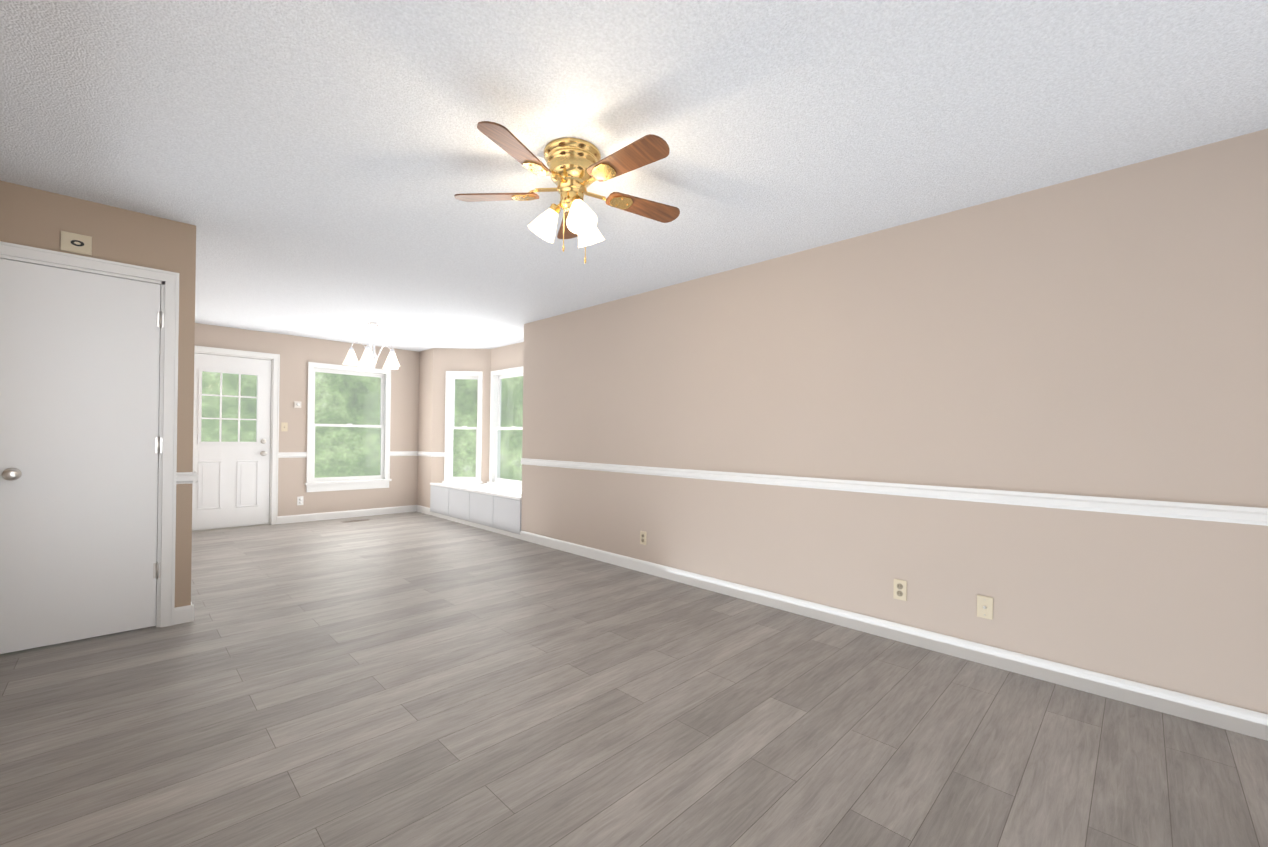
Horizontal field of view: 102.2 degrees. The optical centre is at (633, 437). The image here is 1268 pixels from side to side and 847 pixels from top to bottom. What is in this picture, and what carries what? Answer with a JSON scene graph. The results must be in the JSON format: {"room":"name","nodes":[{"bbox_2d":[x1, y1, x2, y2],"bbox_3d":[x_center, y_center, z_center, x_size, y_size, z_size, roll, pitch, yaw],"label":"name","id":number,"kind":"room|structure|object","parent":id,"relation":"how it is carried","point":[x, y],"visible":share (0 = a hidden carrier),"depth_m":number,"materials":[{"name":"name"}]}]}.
{"room":"empty living room","nodes":[
{"label":"empty living room","id":0,"kind":"room"},
{"bbox_2d":[0,180,31,246],"bbox_3d":[-1.416,-0.071,0.701,5.548,2.440,0.310,1,0,45],"label":"wall","id":1,"kind":"structure","parent":0,"point":[15,199],"depth_m":2.65,"materials":[{"name":"paint"}]},
{"bbox_2d":[32,188,159,269],"bbox_3d":[-3.104,-0.090,2.854,0.120,2.440,0.690,1,0,45],"label":"wall","id":2,"kind":"structure","parent":0,"point":[120,235],"depth_m":2.87,"materials":[{"name":"paint"}]},
{"bbox_2d":[61,231,91,255],"bbox_3d":[-3.049,-1.060,2.799,0.019,0.104,0.114,1,0,45],"label":"door chime","id":3,"kind":"object","parent":2,"relation":"attached to","point":[76,243],"visible":1,"depth_m":2.79,"materials":[{"name":"beige plastic"}]},
{"bbox_2d":[0,259,163,653],"bbox_3d":[-3.031,0.104,2.822,0.105,2.030,0.635,1,0,45],"label":"closet door","id":4,"kind":"structure","parent":2,"relation":"in","point":[81,442],"depth_m":2.81,"materials":[{"name":"white wood"}]},
{"bbox_2d":[0,241,178,627],"bbox_3d":[-3.083,0.068,2.860,0.144,2.124,0.780,1,0,45],"label":"door frame","id":5,"kind":"structure","parent":2,"relation":"attached to","point":[168,281],"depth_m":3.06,"materials":[{"name":"white wood"}]},
{"bbox_2d":[160,217,199,607],"bbox_3d":[-4.078,-0.101,4.408,3.692,2.440,0.138,1,0,45],"label":"wall","id":6,"kind":"structure","parent":0,"point":[177,239],"depth_m":3.13,"materials":[{"name":"paint"}]},
{"bbox_2d":[175,602,193,622],"bbox_3d":[-4.037,1.070,4.459,3.714,0.100,0.060,1,0,45],"label":"baseboard","id":7,"kind":"structure","parent":6,"relation":"attached to","point":[185,614],"depth_m":3.13,"materials":[{"name":"white wood"}]},
{"bbox_2d":[176,471,197,483],"bbox_3d":[-4.023,0.235,4.458,3.722,0.070,0.060,1,0,45],"label":"trim","id":8,"kind":"structure","parent":6,"relation":"attached to","point":[181,477],"depth_m":3.13,"materials":[{"name":"white wood"}]},
{"bbox_2d":[200,324,419,515],"bbox_3d":[-4.668,-0.105,6.530,0.120,2.440,4.007,1,0,45],"label":"wall","id":9,"kind":"structure","parent":0,"point":[295,352],"depth_m":6.83,"materials":[{"name":"paint"}]},
{"bbox_2d":[192,353,270,529],"bbox_3d":[-4.908,0.058,6.213,0.126,2.074,0.812,1,0,45],"label":"exterior door","id":10,"kind":"structure","parent":9,"relation":"in","point":[230,487],"depth_m":6.24,"materials":[{"name":"white wood"}]},
{"bbox_2d":[192,346,279,531],"bbox_3d":[-4.938,0.024,6.244,0.144,2.174,0.980,1,0,45],"label":"door frame","id":11,"kind":"structure","parent":9,"relation":"attached to","point":[274,440],"depth_m":6.51,"materials":[{"name":"white wood"}]},
{"bbox_2d":[281,422,287,430],"bbox_3d":[-4.506,-0.131,6.597,0.017,0.115,0.070,1,0,45],"label":"light switch","id":12,"kind":"object","parent":9,"relation":"attached to","point":[284,426],"visible":1,"depth_m":6.60,"materials":[{"name":"beige plastic"}]},
{"bbox_2d":[278,452,306,457],"bbox_3d":[-4.442,0.233,6.662,0.022,0.070,0.320,1,0,45],"label":"trim","id":13,"kind":"structure","parent":9,"relation":"attached to","point":[281,454],"depth_m":6.65,"materials":[{"name":"white wood"}]},
{"bbox_2d":[294,401,300,407],"bbox_3d":[-4.396,-0.425,6.693,0.033,0.084,0.084,1,0,45],"label":"thermostat","id":14,"kind":"object","parent":9,"relation":"attached to","point":[297,404],"visible":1,"depth_m":6.68,"materials":[{"name":"white plastic"}]},
{"bbox_2d":[297,496,303,504],"bbox_3d":[-4.388,0.839,6.731,0.011,0.115,0.070,1,0,45],"label":"electrical outlet","id":15,"kind":"object","parent":9,"relation":"attached to","point":[300,500],"visible":1,"depth_m":6.73,"materials":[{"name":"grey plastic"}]},
{"bbox_2d":[277,505,413,523],"bbox_3d":[-3.939,1.076,7.184,0.014,0.100,1.787,1,0,45],"label":"baseboard","id":16,"kind":"structure","parent":9,"relation":"attached to","point":[410,508],"depth_m":7.08,"materials":[{"name":"white wood"}]},
{"bbox_2d":[305,362,391,491],"bbox_3d":[-3.988,-0.127,7.181,0.170,1.728,1.088,1,0,45],"label":"window","id":17,"kind":"structure","parent":9,"relation":"in","point":[382,479],"depth_m":7.17,"materials":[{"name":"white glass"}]},
{"bbox_2d":[390,451,415,455],"bbox_3d":[-3.460,0.248,7.652,0.022,0.070,0.372,1,0,45],"label":"trim","id":18,"kind":"structure","parent":9,"relation":"attached to","point":[392,453],"depth_m":7.65,"materials":[{"name":"white wood"}]},
{"bbox_2d":[416,348,447,507],"bbox_3d":[-3.018,-0.082,7.640,0.646,2.440,0.132,1,0,45],"label":"wall","id":19,"kind":"structure","parent":0,"point":[430,402],"depth_m":7.53,"materials":[{"name":"paint"}]},
{"bbox_2d":[414,505,430,514],"bbox_3d":[-3.135,1.087,7.635,0.446,0.100,0.014,1,0,45],"label":"baseboard","id":20,"kind":"structure","parent":19,"relation":"attached to","point":[417,508],"depth_m":7.67,"materials":[{"name":"white wood"}]},
{"bbox_2d":[442,371,482,482],"bbox_3d":[-2.490,-0.146,7.522,0.570,1.632,0.170,1,0,0],"label":"bay window","id":21,"kind":"structure","parent":19,"relation":"in","point":[450,400],"depth_m":7.51,"materials":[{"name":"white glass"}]},
{"bbox_2d":[508,344,511,367],"bbox_3d":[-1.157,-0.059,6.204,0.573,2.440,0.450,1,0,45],"label":"wall","id":22,"kind":"structure","parent":0,"point":[509,346],"depth_m":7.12,"materials":[{"name":"paint"}]},
{"bbox_2d":[487,366,522,487],"bbox_3d":[-1.662,-0.136,7.097,1.142,1.632,0.170,1,0,45],"label":"bay window","id":23,"kind":"structure","parent":22,"relation":"in","point":[496,384],"depth_m":7.41,"materials":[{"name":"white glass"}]},
{"bbox_2d":[0,512,1267,846],"bbox_3d":[-1.234,1.216,3.528,9.808,0.120,5.168,1,0,45],"label":"floor","id":24,"kind":"structure","parent":0,"point":[406,680],"depth_m":2.06,"materials":[{"name":"grey laminate"}]},
{"bbox_2d":[341,519,368,522],"bbox_3d":[-3.743,1.124,6.885,0.120,0.006,0.320,1,0,45],"label":"floor vent","id":25,"kind":"object","parent":24,"relation":"in","point":[355,520],"visible":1,"depth_m":6.88,"materials":[{"name":"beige metal"}]},
{"bbox_2d":[430,483,521,538],"bbox_3d":[-1.920,0.915,6.850,2.380,0.474,0.619,1,0,45],"label":"window seat","id":26,"kind":"object","parent":24,"relation":"on","point":[492,507],"visible":0.9,"depth_m":6.53,"materials":[{"name":"white wood"}]},
{"bbox_2d":[0,0,1267,351],"bbox_3d":[-1.200,-1.344,3.532,9.808,0.120,5.168,1,0,45],"label":"ceiling","id":27,"kind":"structure","parent":0,"point":[308,168],"depth_m":2.06,"materials":[{"name":"white paint"}]},
{"bbox_2d":[342,322,399,369],"bbox_3d":[-2.996,-1.050,5.877,0.587,0.516,0.603,1,0,45],"label":"chandelier","id":28,"kind":"object","parent":27,"relation":"hanging from","point":[369,358],"visible":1,"depth_m":5.79,"materials":[{"name":"white glass"}]},
{"bbox_2d":[454,121,679,262],"bbox_3d":[-0.248,-1.031,2.267,1.022,0.492,1.066,1,0,45],"label":"fan","id":29,"kind":"object","parent":27,"relation":"hanging from","point":[577,166],"visible":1,"depth_m":2.22,"materials":[{"name":"brown wood"}]},
{"bbox_2d":[512,129,1267,713],"bbox_3d":[0.945,-0.035,3.710,6.432,2.440,0.132,1,0,45],"label":"wall","id":30,"kind":"structure","parent":0,"point":[1100,335],"depth_m":2.73,"materials":[{"name":"paint"}]},
{"bbox_2d":[640,531,645,544],"bbox_3d":[0.079,0.877,4.454,0.070,0.115,0.011,1,0,45],"label":"electrical outlet","id":31,"kind":"object","parent":30,"relation":"attached to","point":[643,537],"visible":1,"depth_m":4.45,"materials":[{"name":"beige plastic"}]},
{"bbox_2d":[520,530,1267,740],"bbox_3d":[0.895,1.134,3.639,6.142,0.100,0.014,1,0,45],"label":"baseboard","id":32,"kind":"structure","parent":30,"relation":"attached to","point":[1220,715],"depth_m":2.71,"materials":[{"name":"white wood"}]},
{"bbox_2d":[521,458,1267,525],"bbox_3d":[0.903,0.299,3.637,6.142,0.070,0.022,1,0,45],"label":"trim","id":33,"kind":"structure","parent":30,"relation":"attached to","point":[1223,513],"depth_m":2.71,"materials":[{"name":"white wood"}]},
{"bbox_2d":[893,579,906,600],"bbox_3d":[1.554,0.893,2.990,0.070,0.115,0.011,1,0,45],"label":"electrical outlet","id":34,"kind":"object","parent":30,"relation":"attached to","point":[900,590],"visible":1,"depth_m":2.99,"materials":[{"name":"beige plastic"}]},
{"bbox_2d":[977,595,992,619],"bbox_3d":[1.847,0.897,2.695,0.070,0.115,0.020,1,0,45],"label":"outlet","id":35,"kind":"object","parent":30,"relation":"attached to","point":[984,606],"visible":1,"depth_m":2.69,"materials":[{"name":"beige plastic"}]},
{"label":"outside","id":36,"kind":"structure","parent":0,"visible":0},
{"bbox_2d":[201,372,522,480],"bbox_3d":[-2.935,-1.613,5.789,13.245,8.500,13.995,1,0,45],"label":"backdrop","id":37,"kind":"structure","parent":36,"point":[353,414],"depth_m":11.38,"materials":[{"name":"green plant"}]}
]}

